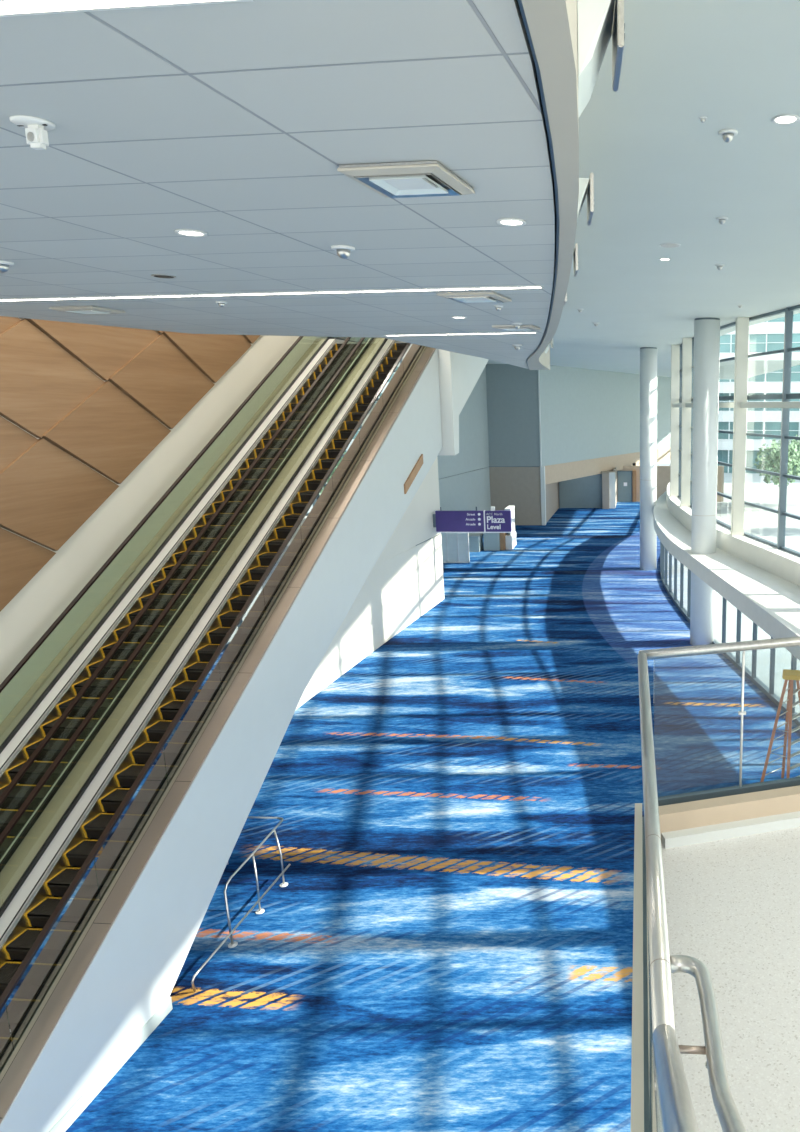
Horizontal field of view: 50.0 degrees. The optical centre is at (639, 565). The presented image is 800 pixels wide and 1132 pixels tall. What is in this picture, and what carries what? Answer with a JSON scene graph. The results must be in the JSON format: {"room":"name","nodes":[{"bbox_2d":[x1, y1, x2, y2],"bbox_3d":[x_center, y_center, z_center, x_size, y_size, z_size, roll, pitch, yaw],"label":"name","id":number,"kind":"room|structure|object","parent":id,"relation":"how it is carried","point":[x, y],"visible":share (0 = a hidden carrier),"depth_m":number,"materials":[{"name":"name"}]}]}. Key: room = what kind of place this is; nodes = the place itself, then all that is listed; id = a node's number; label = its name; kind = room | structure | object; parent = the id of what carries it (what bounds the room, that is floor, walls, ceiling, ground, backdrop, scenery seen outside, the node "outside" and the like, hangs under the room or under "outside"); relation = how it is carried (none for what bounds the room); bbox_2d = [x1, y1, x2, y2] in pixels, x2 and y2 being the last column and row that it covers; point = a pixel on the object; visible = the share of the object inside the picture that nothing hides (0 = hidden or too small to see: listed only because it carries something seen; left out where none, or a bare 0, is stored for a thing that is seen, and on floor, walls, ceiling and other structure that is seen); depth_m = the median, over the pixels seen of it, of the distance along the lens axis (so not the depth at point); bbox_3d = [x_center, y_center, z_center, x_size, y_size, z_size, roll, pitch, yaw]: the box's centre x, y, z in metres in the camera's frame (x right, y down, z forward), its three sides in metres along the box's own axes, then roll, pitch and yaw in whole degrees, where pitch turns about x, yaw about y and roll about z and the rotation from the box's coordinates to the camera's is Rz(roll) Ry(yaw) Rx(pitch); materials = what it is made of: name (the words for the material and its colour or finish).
{"room":"convention center concourse","nodes":[
{"label":"convention center concourse","id":0,"kind":"room"},
{"bbox_2d":[0,318,415,808],"bbox_3d":[-11.150,-1.404,14.671,0.300,15.000,39.407,1,11,4],"label":"wall","id":1,"kind":"structure","parent":0,"point":[24,620],"depth_m":17.63,"materials":[{"name":"beige paint"}]},
{"bbox_2d":[0,316,260,611],"bbox_3d":[-10.891,-2.022,15.618,0.180,9.609,16.722,1,11,4],"label":"cladding","id":2,"kind":"object","parent":1,"relation":"attached to","point":[47,494],"visible":0.66,"depth_m":15.35,"materials":[{"name":"brown wood"}]},
{"bbox_2d":[0,0,554,368],"bbox_3d":[-5.633,-3.535,10.817,10.534,0.350,30.600,0,11,0],"label":"ceiling","id":3,"kind":"structure","parent":0,"point":[235,123],"depth_m":4.02,"materials":[{"name":"tile"}]},
{"bbox_2d":[0,260,13,272],"bbox_3d":[-5.290,-2.477,6.633,0.170,0.085,0.170,0,11,0],"label":"ceiling detector","id":4,"kind":"object","parent":3,"relation":"attached to","point":[4,265],"visible":1,"depth_m":6.61,"materials":[{"name":"white plastic"}]},
{"bbox_2d":[9,115,55,149],"bbox_3d":[-2.550,-1.814,3.370,0.156,0.104,0.156,2,11,8],"label":"security camera","id":5,"kind":"object","parent":3,"relation":"attached to","point":[36,129],"visible":1,"depth_m":3.35,"materials":[{"name":"white plastic"}]},
{"bbox_2d":[48,306,124,314],"bbox_3d":[-6.750,-3.122,9.778,0.600,0.047,0.500,2,11,8],"label":"ceiling vent","id":6,"kind":"object","parent":3,"relation":"in","point":[85,310],"visible":1,"depth_m":9.62,"materials":[{"name":"metal"}]},
{"bbox_2d":[0,0,253,16],"bbox_3d":[-3.575,-1.699,2.567,4.925,0.013,0.101,1,11,7],"label":"recessed light","id":7,"kind":"object","parent":3,"relation":"in","point":[8,8],"visible":1,"depth_m":2.35,"materials":[{"name":"beige"}]},
{"bbox_2d":[0,0,209,13],"bbox_3d":[-3.575,-1.699,2.567,4.885,0.010,0.070,1,11,7],"label":"diffuser","id":8,"kind":"object","parent":7,"relation":"attached to","point":[6,6],"depth_m":2.35,"materials":[{"name":"beige"}]},
{"bbox_2d":[151,274,175,277],"bbox_3d":[-4.370,-2.657,7.341,0.200,0.009,0.200,0,11,0],"label":"speaker","id":9,"kind":"object","parent":3,"relation":"attached to","point":[152,275],"visible":1,"depth_m":7.31},
{"bbox_2d":[154,275,173,277],"bbox_3d":[-4.370,-2.654,7.342,0.160,0.003,0.160,0,11,0],"label":"grille","id":10,"kind":"object","parent":9,"relation":"attached to","point":[159,276],"depth_m":7.31,"materials":[{"name":"black plastic"}]},
{"bbox_2d":[174,229,207,236],"bbox_3d":[-3.080,-2.284,5.489,0.200,0.011,0.200,0,11,0],"label":"recessed light","id":11,"kind":"object","parent":3,"relation":"in","point":[185,232],"visible":1,"depth_m":5.48,"materials":[{"name":"white glass"}]},
{"bbox_2d":[216,301,226,306],"bbox_3d":[-4.800,-2.999,9.180,0.119,0.060,0.119,0,11,0],"label":"ceiling detector","id":12,"kind":"object","parent":3,"relation":"attached to","point":[220,303],"visible":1,"depth_m":9.15,"materials":[{"name":"white plastic"}]},
{"bbox_2d":[0,285,543,300],"bbox_3d":[-4.995,-2.907,8.607,8.158,0.013,0.101,2,11,9],"label":"recessed light","id":13,"kind":"object","parent":3,"relation":"in","point":[536,286],"visible":1,"depth_m":8.40,"materials":[{"name":"beige"}]},
{"bbox_2d":[331,245,354,258],"bbox_3d":[-2.230,-2.353,6.015,0.170,0.085,0.170,0,11,0],"label":"ceiling detector","id":14,"kind":"object","parent":3,"relation":"attached to","point":[343,251],"visible":1,"depth_m":5.97,"materials":[{"name":"white plastic"}]},
{"bbox_2d":[337,161,474,197],"bbox_3d":[-1.200,-2.000,4.169,0.520,0.047,0.520,2,11,8],"label":"ceiling vent","id":15,"kind":"object","parent":3,"relation":"in","point":[420,178],"visible":1,"depth_m":4.08,"materials":[{"name":"metal"}]},
{"bbox_2d":[451,316,465,318],"bbox_3d":[-2.430,-3.332,10.725,0.200,0.011,0.200,0,11,0],"label":"recessed light","id":16,"kind":"object","parent":3,"relation":"in","point":[455,317],"visible":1,"depth_m":10.71,"materials":[{"name":"white plastic"}]},
{"bbox_2d":[384,332,536,335],"bbox_3d":[-2.970,-3.820,13.172,2.658,0.013,0.100,2,12,12],"label":"recessed light","id":17,"kind":"object","parent":3,"relation":"in","point":[499,332],"visible":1,"depth_m":13.15,"materials":[{"name":"beige"}]},
{"bbox_2d":[394,333,508,335],"bbox_3d":[-2.970,-3.820,13.172,2.618,0.010,0.070,2,12,12],"label":"diffuser","id":18,"kind":"object","parent":17,"relation":"attached to","point":[449,333],"depth_m":13.21,"materials":[{"name":"beige"}]},
{"bbox_2d":[437,291,511,303],"bbox_3d":[-1.780,-2.896,8.650,0.620,0.047,0.620,2,11,8],"label":"ceiling vent","id":19,"kind":"object","parent":3,"relation":"in","point":[490,296],"visible":1,"depth_m":8.47,"materials":[{"name":"metal"}]},
{"bbox_2d":[493,305,502,310],"bbox_3d":[-1.690,-3.073,9.553,0.119,0.060,0.119,0,11,0],"label":"ceiling detector","id":20,"kind":"object","parent":3,"relation":"attached to","point":[498,307],"visible":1,"depth_m":9.52,"materials":[{"name":"white plastic"}]},
{"bbox_2d":[497,218,525,225],"bbox_3d":[-0.830,-2.220,5.165,0.190,0.011,0.190,0,11,0],"label":"recessed light","id":21,"kind":"object","parent":3,"relation":"in","point":[503,221],"visible":1,"depth_m":5.15,"materials":[{"name":"white glass"}]},
{"bbox_2d":[492,325,540,330],"bbox_3d":[-1.850,-3.563,11.984,0.620,0.047,0.450,2,11,8],"label":"ceiling vent","id":22,"kind":"object","parent":3,"relation":"in","point":[500,327],"visible":0.91,"depth_m":11.82,"materials":[{"name":"metal"}]},
{"bbox_2d":[511,323,522,328],"bbox_3d":[-1.780,-3.459,11.546,0.170,0.085,0.170,0,11,0],"label":"ceiling detector","id":23,"kind":"object","parent":3,"relation":"attached to","point":[515,325],"visible":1,"depth_m":11.50,"materials":[{"name":"white plastic"}]},
{"bbox_2d":[512,345,522,349],"bbox_3d":[-2.400,-4.274,15.666,0.204,0.102,0.204,0,11,0],"label":"ceiling detector","id":24,"kind":"object","parent":3,"relation":"attached to","point":[517,347],"visible":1,"depth_m":15.62,"materials":[{"name":"white plastic"}]},
{"bbox_2d":[518,0,558,367],"bbox_3d":[-1.562,-3.517,10.865,0.857,0.304,30.769,-1,11,-6],"label":"trim","id":25,"kind":"structure","parent":3,"relation":"attached to","point":[519,1],"depth_m":3.97,"materials":[{"name":"grey metal"}]},
{"bbox_2d":[521,0,578,369],"bbox_3d":[-1.498,-4.278,10.712,0.949,1.908,30.779,-1,11,-6],"label":"trim","id":26,"kind":"structure","parent":3,"relation":"attached to","point":[552,24],"depth_m":3.17,"materials":[{"name":"paint"}]},
{"bbox_2d":[545,338,553,352],"bbox_3d":[-2.700,-6.566,23.779,0.224,0.460,0.578,0,11,-2],"label":"wall light","id":27,"kind":"object","parent":26,"relation":"attached to","point":[551,341],"visible":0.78,"depth_m":23.65,"materials":[{"name":"metal"}]},
{"bbox_2d":[573,243,577,276],"bbox_3d":[-0.924,-3.881,10.354,0.224,0.460,0.578,-1,11,-7],"label":"wall light","id":28,"kind":"object","parent":26,"relation":"attached to","point":[575,252],"visible":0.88,"depth_m":10.10,"materials":[{"name":"metal"}]},
{"bbox_2d":[577,173,593,225],"bbox_3d":[-0.547,-3.273,7.313,0.224,0.460,0.578,-1,11,-6],"label":"wall light","id":29,"kind":"object","parent":26,"relation":"attached to","point":[586,185],"visible":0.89,"depth_m":7.05,"materials":[{"name":"metal"}]},
{"bbox_2d":[577,0,624,117],"bbox_3d":[-0.206,-2.625,4.073,0.224,0.460,0.578,-1,11,-4],"label":"wall light","id":30,"kind":"object","parent":26,"relation":"attached to","point":[597,20],"visible":0.97,"depth_m":3.84,"materials":[{"name":"metal"}]},
{"bbox_2d":[379,457,443,642],"bbox_3d":[-10.360,-2.133,25.834,0.299,12.050,22.598,1,11,5],"label":"wall","id":31,"kind":"structure","parent":0,"point":[411,581],"depth_m":33.98,"materials":[{"name":"beige paint"}]},
{"bbox_2d":[433,506,511,532],"bbox_3d":[-7.615,-2.102,36.286,3.530,1.190,0.192,0,11,0],"label":"sign","id":32,"kind":"object","parent":31,"relation":"attached to","point":[492,521],"visible":1,"depth_m":36.22,"materials":[{"name":"purple metal"}]},
{"bbox_2d":[65,502,799,1131],"bbox_3d":[-3.635,0.000,46.401,24.730,0.200,101.000,0,11,0],"label":"floor","id":33,"kind":"structure","parent":0,"point":[447,945],"depth_m":15.81,"materials":[{"name":"blue carpet"}]},
{"bbox_2d":[0,336,384,961],"bbox_3d":[-9.724,-0.088,16.697,2.270,12.432,24.000,1,11,4],"label":"escalator","id":34,"kind":"object","parent":33,"relation":"on","point":[81,672],"visible":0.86,"depth_m":15.95,"materials":[{"name":"metal"}]},
{"bbox_2d":[0,337,435,1123],"bbox_3d":[-7.679,-0.059,16.549,1.890,12.432,24.000,1,11,4],"label":"escalator","id":35,"kind":"object","parent":33,"relation":"on","point":[212,665],"visible":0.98,"depth_m":13.50,"materials":[{"name":"metal"}]},
{"bbox_2d":[0,349,441,1131],"bbox_3d":[-8.214,0.681,15.106,2.854,10.740,20.619,1,11,4],"label":"cladding","id":36,"kind":"object","parent":35,"relation":"attached to","point":[123,995],"depth_m":13.04,"materials":[{"name":"white paint"}]},
{"bbox_2d":[191,816,290,991],"bbox_3d":[-7.025,5.766,14.336,1.262,1.069,3.861,-4,12,-19],"label":"guard rail","id":37,"kind":"object","parent":33,"relation":"on","point":[232,944],"visible":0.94,"depth_m":14.40,"materials":[{"name":"metal"}]},
{"bbox_2d":[441,533,469,562],"bbox_3d":[-10.935,-1.351,46.580,1.930,2.380,0.080,0,11,0],"label":"kiosk","id":38,"kind":"object","parent":33,"relation":"on","point":[455,546],"depth_m":46.62,"materials":[{"name":"white plastic"}]},
{"bbox_2d":[469,533,482,551],"bbox_3d":[-10.900,-1.603,51.205,1.800,1.060,2.250,0,11,0],"label":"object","id":39,"kind":"structure","parent":33,"relation":"on","point":[475,539],"depth_m":50.25,"materials":[{"name":"metal"}]},
{"bbox_2d":[469,533,482,536],"bbox_3d":[-10.900,-2.094,51.107,1.800,0.060,2.250,0,11,0],"label":"countertop","id":40,"kind":"structure","parent":39,"relation":"on","point":[470,534],"depth_m":50.41,"materials":[{"name":"metal"}]},
{"bbox_2d":[483,505,516,550],"bbox_3d":[-9.025,-2.461,51.518,1.750,2.620,2.200,0,11,0],"label":"kiosk","id":41,"kind":"object","parent":33,"relation":"on","point":[492,541],"visible":0.59,"depth_m":50.74,"materials":[{"name":"white plastic"}]},
{"bbox_2d":[504,505,516,549],"bbox_3d":[-8.365,-2.501,51.714,0.430,2.620,1.800,0,11,0],"label":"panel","id":42,"kind":"structure","parent":41,"relation":"on","point":[510,539],"depth_m":51.18,"materials":[{"name":"white plastic"}]},
{"bbox_2d":[602,472,608,508],"bbox_3d":[-3.050,-6.715,71.308,0.600,3.200,0.680,0,11,0],"label":"wall pier","id":43,"kind":"object","parent":33,"relation":"on","point":[605,475],"visible":1,"depth_m":70.98,"materials":[{"name":"beige paint"}]},
{"bbox_2d":[633,470,635,501],"bbox_3d":[-0.525,-7.614,76.314,0.350,3.000,0.250,0,11,0],"label":"wooden post","id":44,"kind":"object","parent":33,"relation":"on","point":[634,471],"visible":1,"depth_m":76.18,"materials":[{"name":"orange wood"}]},
{"bbox_2d":[640,347,656,569],"bbox_3d":[0.460,-5.751,43.925,0.934,12.050,0.934,0,11,0],"label":"round column","id":45,"kind":"structure","parent":33,"relation":"on","point":[648,355],"depth_m":43.50,"materials":[{"name":"paint"}]},
{"bbox_2d":[690,318,719,645],"bbox_3d":[2.400,-2.917,29.756,0.934,12.050,0.934,0,11,0],"label":"round column","id":46,"kind":"structure","parent":33,"relation":"on","point":[706,330],"depth_m":29.22,"materials":[{"name":"paint"}]},
{"bbox_2d":[760,669,799,781],"bbox_3d":[3.555,3.906,19.061,1.206,2.877,0.764,-9,14,-38],"label":"step ladder","id":47,"kind":"object","parent":33,"relation":"on","point":[790,675],"visible":0.98,"depth_m":18.90,"materials":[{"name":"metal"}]},
{"bbox_2d":[438,349,488,455],"bbox_3d":[-6.035,-6.266,27.403,0.630,4.540,6.400,0,11,0],"label":"wall","id":48,"kind":"structure","parent":0,"point":[459,373],"depth_m":24.67,"materials":[{"name":"white paint"}]},
{"bbox_2d":[437,366,490,510],"bbox_3d":[-12.949,-6.725,48.796,0.300,12.050,24.461,1,11,6],"label":"wall","id":49,"kind":"structure","parent":0,"point":[464,477],"depth_m":56.27,"materials":[{"name":"grey paint"}]},
{"bbox_2d":[486,364,541,524],"bbox_3d":[-9.575,-9.085,60.595,4.050,12.050,0.400,0,11,0],"label":"wall","id":50,"kind":"structure","parent":0,"point":[512,391],"depth_m":60.31,"materials":[{"name":"grey paint"}]},
{"bbox_2d":[545,482,558,522],"bbox_3d":[-7.475,-5.727,66.672,0.300,3.080,10.200,0,11,0],"label":"wall","id":51,"kind":"structure","parent":0,"point":[552,492],"depth_m":66.24,"materials":[{"name":"beige paint"}]},
{"bbox_2d":[538,370,545,524],"bbox_3d":[-7.410,-9.083,60.585,0.300,12.050,0.520,0,11,0],"label":"trim","id":52,"kind":"structure","parent":51,"relation":"attached to","point":[542,468],"depth_m":60.82,"materials":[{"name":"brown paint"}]},
{"bbox_2d":[558,471,615,502],"bbox_3d":[-4.800,-6.864,71.798,5.200,3.300,0.300,0,11,0],"label":"wall","id":53,"kind":"structure","parent":0,"point":[601,471],"depth_m":71.61,"materials":[{"name":"beige paint"}]},
{"bbox_2d":[559,474,601,507],"bbox_3d":[-5.315,-6.692,71.578,3.870,3.050,0.100,0,11,0],"label":"door","id":54,"kind":"structure","parent":53,"relation":"in","point":[583,492],"depth_m":71.61,"materials":[{"name":"grey paint"}]},
{"bbox_2d":[609,472,615,508],"bbox_3d":[-2.470,-6.744,71.455,0.540,3.200,0.380,0,11,0],"label":"trim","id":55,"kind":"structure","parent":53,"relation":"attached to","point":[612,505],"depth_m":71.26,"materials":[{"name":"white paint"}]},
{"bbox_2d":[539,447,669,483],"bbox_3d":[-1.152,-10.262,77.882,13.442,1.417,34.763,0,11,0],"label":"wall header","id":56,"kind":"structure","parent":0,"point":[555,473],"depth_m":69.55,"materials":[{"name":"beige paint"}]},
{"bbox_2d":[540,365,670,465],"bbox_3d":[-1.153,-14.660,76.998,13.443,7.550,34.756,0,11,0],"label":"wall","id":57,"kind":"structure","parent":0,"point":[586,414],"depth_m":68.79,"materials":[{"name":"white paint"}]},
{"bbox_2d":[613,467,616,503],"bbox_3d":[-2.300,-7.394,74.191,0.200,3.400,4.600,0,11,0],"label":"wall","id":58,"kind":"structure","parent":0,"point":[614,469],"depth_m":74.90,"materials":[{"name":"beige paint"}]},
{"bbox_2d":[487,0,799,378],"bbox_3d":[-1.970,-12.257,44.460,28.061,0.500,100.000,0,11,0],"label":"ceiling","id":59,"kind":"structure","parent":0,"point":[662,174],"depth_m":11.29,"materials":[{"name":"paint"}]},
{"bbox_2d":[659,243,680,247],"bbox_3d":[0.580,-6.193,15.456,0.420,0.016,0.420,0,11,0],"label":"ceiling speaker","id":60,"kind":"object","parent":59,"relation":"attached to","point":[666,245],"visible":1,"depth_m":15.42,"materials":[{"name":"white plastic"}]},
{"bbox_2d":[661,244,678,247],"bbox_3d":[0.580,-6.187,15.457,0.360,0.004,0.360,0,11,0],"label":"grille","id":61,"kind":"object","parent":60,"relation":"attached to","point":[662,245],"depth_m":15.42,"materials":[{"name":"metal"}]},
{"bbox_2d":[699,116,706,122],"bbox_3d":[0.680,-4.815,8.643,0.094,0.047,0.094,0,11,0],"label":"ceiling detector","id":62,"kind":"object","parent":59,"relation":"attached to","point":[703,118],"visible":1,"depth_m":8.62,"materials":[{"name":"white plastic"}]},
{"bbox_2d":[715,264,724,269],"bbox_3d":[1.760,-6.586,17.661,0.221,0.110,0.221,0,11,0],"label":"ceiling detector","id":63,"kind":"object","parent":59,"relation":"attached to","point":[719,266],"visible":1,"depth_m":17.60,"materials":[{"name":"white plastic"}]},
{"bbox_2d":[716,217,727,224],"bbox_3d":[1.360,-5.708,13.248,0.204,0.102,0.204,0,11,0],"label":"ceiling detector","id":64,"kind":"object","parent":59,"relation":"attached to","point":[722,220],"visible":1,"depth_m":13.20,"materials":[{"name":"white plastic"}]},
{"bbox_2d":[718,129,737,142],"bbox_3d":[1.000,-4.872,9.091,0.221,0.110,0.221,0,11,0],"label":"ceiling detector","id":65,"kind":"object","parent":59,"relation":"attached to","point":[727,134],"visible":1,"depth_m":9.04,"materials":[{"name":"white plastic"}]},
{"bbox_2d":[772,114,799,124],"bbox_3d":[1.580,-4.838,8.670,0.300,0.011,0.300,0,11,0],"label":"recessed light","id":66,"kind":"object","parent":59,"relation":"in","point":[785,119],"visible":1,"depth_m":8.66,"materials":[{"name":"white plastic"}]},
{"bbox_2d":[617,466,723,501],"bbox_3d":[2.900,-7.874,76.593,10.200,3.400,0.300,0,11,0],"label":"wall","id":67,"kind":"structure","parent":0,"point":[663,472],"depth_m":76.36,"materials":[{"name":"beige paint"}]},
{"bbox_2d":[617,471,631,501],"bbox_3d":[-1.450,-7.604,76.392,1.400,2.950,0.100,0,11,0],"label":"door","id":68,"kind":"structure","parent":67,"relation":"in","point":[624,478],"depth_m":76.39,"materials":[{"name":"grey paint"}]},
{"bbox_2d":[656,827,799,1131],"bbox_3d":[2.364,2.468,1.327,4.608,0.500,8.635,0,11,0],"label":"floor","id":69,"kind":"structure","parent":0,"point":[733,904],"depth_m":3.56,"materials":[{"name":"white stone"}]},
{"bbox_2d":[631,803,643,1131],"bbox_3d":[-0.009,2.496,0.907,0.043,0.710,7.800,0,11,0],"label":"trim","id":70,"kind":"structure","parent":69,"relation":"attached to","point":[637,1064],"depth_m":3.16,"materials":[{"name":"paint"}]},
{"bbox_2d":[642,817,657,1131],"bbox_3d":[0.035,2.260,0.809,0.044,0.150,7.700,0,11,0],"label":"trim","id":71,"kind":"structure","parent":69,"relation":"attached to","point":[644,992],"depth_m":2.97,"materials":[{"name":"grey metal"}]},
{"bbox_2d":[638,636,799,1131],"bbox_3d":[0.817,0.769,3.683,2.347,1.688,6.108,8,14,33],"label":"glass balustrade","id":72,"kind":"object","parent":69,"relation":"on","point":[678,1114],"visible":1,"depth_m":2.35,"materials":[{"name":"metal"}]},
{"bbox_2d":[670,955,746,1131],"bbox_3d":[0.136,0.894,1.323,0.122,0.668,1.467,0,11,-1],"label":"stair handrail","id":73,"kind":"object","parent":72,"relation":"attached to","point":[730,1120],"visible":0.93,"depth_m":1.80,"materials":[{"name":"metal"}]},
{"bbox_2d":[659,785,799,832],"bbox_3d":[1.778,1.624,5.113,3.560,0.670,0.100,-3,12,-16],"label":"trim","id":74,"kind":"structure","parent":69,"relation":"attached to","point":[692,814],"depth_m":4.65,"materials":[{"name":"beige wood"}]},
{"bbox_2d":[661,811,799,848],"bbox_3d":[1.819,1.448,5.000,3.525,0.062,0.070,-3,12,-16],"label":"trim","id":75,"kind":"structure","parent":69,"relation":"on","point":[702,834],"depth_m":4.59,"materials":[{"name":"white paint"}]},
{"bbox_2d":[667,482,799,585],"bbox_3d":[5.501,-0.008,25.789,4.158,0.700,61.567,-1,11,-7],"label":"wall","id":76,"kind":"structure","parent":0,"point":[783,564],"depth_m":27.99,"materials":[{"name":"paint"}]},
{"bbox_2d":[660,541,662,578],"bbox_3d":[1.202,-1.200,43.760,0.191,2.870,4.712,0,11,1],"label":"window","id":77,"kind":"structure","parent":76,"relation":"in","point":[661,544],"depth_m":42.99,"materials":[{"name":"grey glass"}]},
{"bbox_2d":[663,546,676,599],"bbox_3d":[1.402,-0.288,39.196,0.178,2.870,4.743,-1,11,-6],"label":"window","id":78,"kind":"structure","parent":76,"relation":"in","point":[665,552],"depth_m":38.57,"materials":[{"name":"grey glass"}]},
{"bbox_2d":[670,345,679,496],"bbox_3d":[1.810,-7.487,41.640,0.450,7.750,0.490,0,11,0],"label":"pilaster","id":79,"kind":"object","parent":76,"relation":"on","point":[675,349],"visible":0.99,"depth_m":41.42,"materials":[{"name":"paint"}]},
{"bbox_2d":[678,347,681,494],"bbox_3d":[2.122,-7.849,43.450,0.242,7.750,4.110,0,11,0],"label":"window","id":80,"kind":"structure","parent":76,"relation":"in","point":[680,347],"depth_m":41.42,"materials":[{"name":"grey glass"}]},
{"bbox_2d":[680,562,690,616],"bbox_3d":[1.981,0.625,34.636,0.174,2.870,4.781,-2,11,-9],"label":"window","id":81,"kind":"structure","parent":76,"relation":"in","point":[681,564],"depth_m":34.12,"materials":[{"name":"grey glass"}]},
{"bbox_2d":[680,338,691,506],"bbox_3d":[2.160,-6.643,37.424,0.450,7.750,0.490,0,11,0],"label":"pilaster","id":82,"kind":"object","parent":76,"relation":"on","point":[686,342],"visible":1,"depth_m":37.20,"materials":[{"name":"paint"}]},
{"bbox_2d":[679,340,693,504],"bbox_3d":[2.277,-7.054,39.477,0.238,7.750,4.240,-1,11,-5],"label":"window","id":83,"kind":"structure","parent":76,"relation":"in","point":[692,340],"depth_m":37.80,"materials":[{"name":"grey metal"}]},
{"bbox_2d":[716,322,735,529],"bbox_3d":[3.340,-5.495,31.684,0.257,7.750,4.219,-2,12,-11],"label":"window","id":84,"kind":"structure","parent":76,"relation":"in","point":[729,325],"depth_m":31.21,"materials":[{"name":"grey metal"}]},
{"bbox_2d":[653,491,799,660],"bbox_3d":[4.537,0.625,25.862,4.755,0.570,61.533,-1,11,-7],"label":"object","id":85,"kind":"structure","parent":76,"relation":"attached to","point":[772,602],"depth_m":25.39,"materials":[{"name":"paint"}]},
{"bbox_2d":[660,573,799,725],"bbox_3d":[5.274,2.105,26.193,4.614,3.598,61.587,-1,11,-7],"label":"trim","id":86,"kind":"structure","parent":76,"relation":"attached to","point":[773,697],"depth_m":27.10,"materials":[{"name":"grey metal"}]},
{"bbox_2d":[722,597,740,662],"bbox_3d":[2.908,1.536,30.081,0.182,2.870,4.862,-3,12,-13],"label":"window","id":87,"kind":"structure","parent":76,"relation":"in","point":[724,601],"depth_m":29.18,"materials":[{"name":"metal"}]},
{"bbox_2d":[673,402,799,407],"bbox_3d":[5.340,-4.991,24.800,3.293,0.200,59.512,-1,11,-7],"label":"trim","id":88,"kind":"structure","parent":76,"relation":"attached to","point":[724,404],"depth_m":27.27,"materials":[{"name":"paint"}]},
{"bbox_2d":[730,317,748,535],"bbox_3d":[3.612,-4.957,28.991,0.450,7.750,0.490,0,11,0],"label":"pilaster","id":89,"kind":"object","parent":76,"relation":"on","point":[742,323],"visible":1,"depth_m":28.78,"materials":[{"name":"paint"}]},
{"bbox_2d":[744,308,792,548],"bbox_3d":[4.262,-4.741,27.913,0.269,7.750,3.995,-3,12,-15],"label":"window","id":90,"kind":"structure","parent":76,"relation":"in","point":[788,330],"depth_m":26.35,"materials":[{"name":"grey metal"}]},
{"bbox_2d":[751,622,796,712],"bbox_3d":[3.956,2.448,25.518,0.171,2.870,4.848,-3,12,-12],"label":"window","id":91,"kind":"structure","parent":76,"relation":"in","point":[755,627],"depth_m":24.90,"materials":[{"name":"clear glass"}]},
{"bbox_2d":[780,305,799,556],"bbox_3d":[5.275,-4.016,24.286,0.267,7.750,3.983,-3,12,-14],"label":"window","id":92,"kind":"structure","parent":76,"relation":"in","point":[797,307],"depth_m":25.56,"materials":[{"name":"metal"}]},
{"label":"outside","id":93,"kind":"structure","parent":0,"visible":0},
{"bbox_2d":[657,460,799,713],"bbox_3d":[30.000,-2.638,60.661,220.000,0.580,240.000,0,11,0],"label":"ground","id":94,"kind":"structure","parent":93,"point":[761,523],"depth_m":55.54,"materials":[{"name":"grey concrete"}]},
{"bbox_2d":[718,313,799,472],"bbox_3d":[49.246,-35.579,110.384,76.300,44.980,19.880,2,12,12],"label":"office building","id":95,"kind":"structure","parent":94,"relation":"on","point":[766,336],"depth_m":109.80,"materials":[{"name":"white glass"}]},
{"bbox_2d":[754,439,799,486],"bbox_3d":[12.300,-7.816,69.789,4.765,6.464,4.579,0,11,0],"label":"street tree","id":96,"kind":"object","parent":94,"relation":"on","point":[773,458],"visible":0.72,"depth_m":68.95,"materials":[{"name":"green plant"}]},
{"bbox_2d":[789,435,799,476],"bbox_3d":[15.555,-8.839,73.670,5.001,6.948,4.870,0,11,0],"label":"street tree","id":97,"kind":"object","parent":94,"relation":"on","point":[795,441],"visible":0.21,"depth_m":73.43,"materials":[{"name":"green plant"}]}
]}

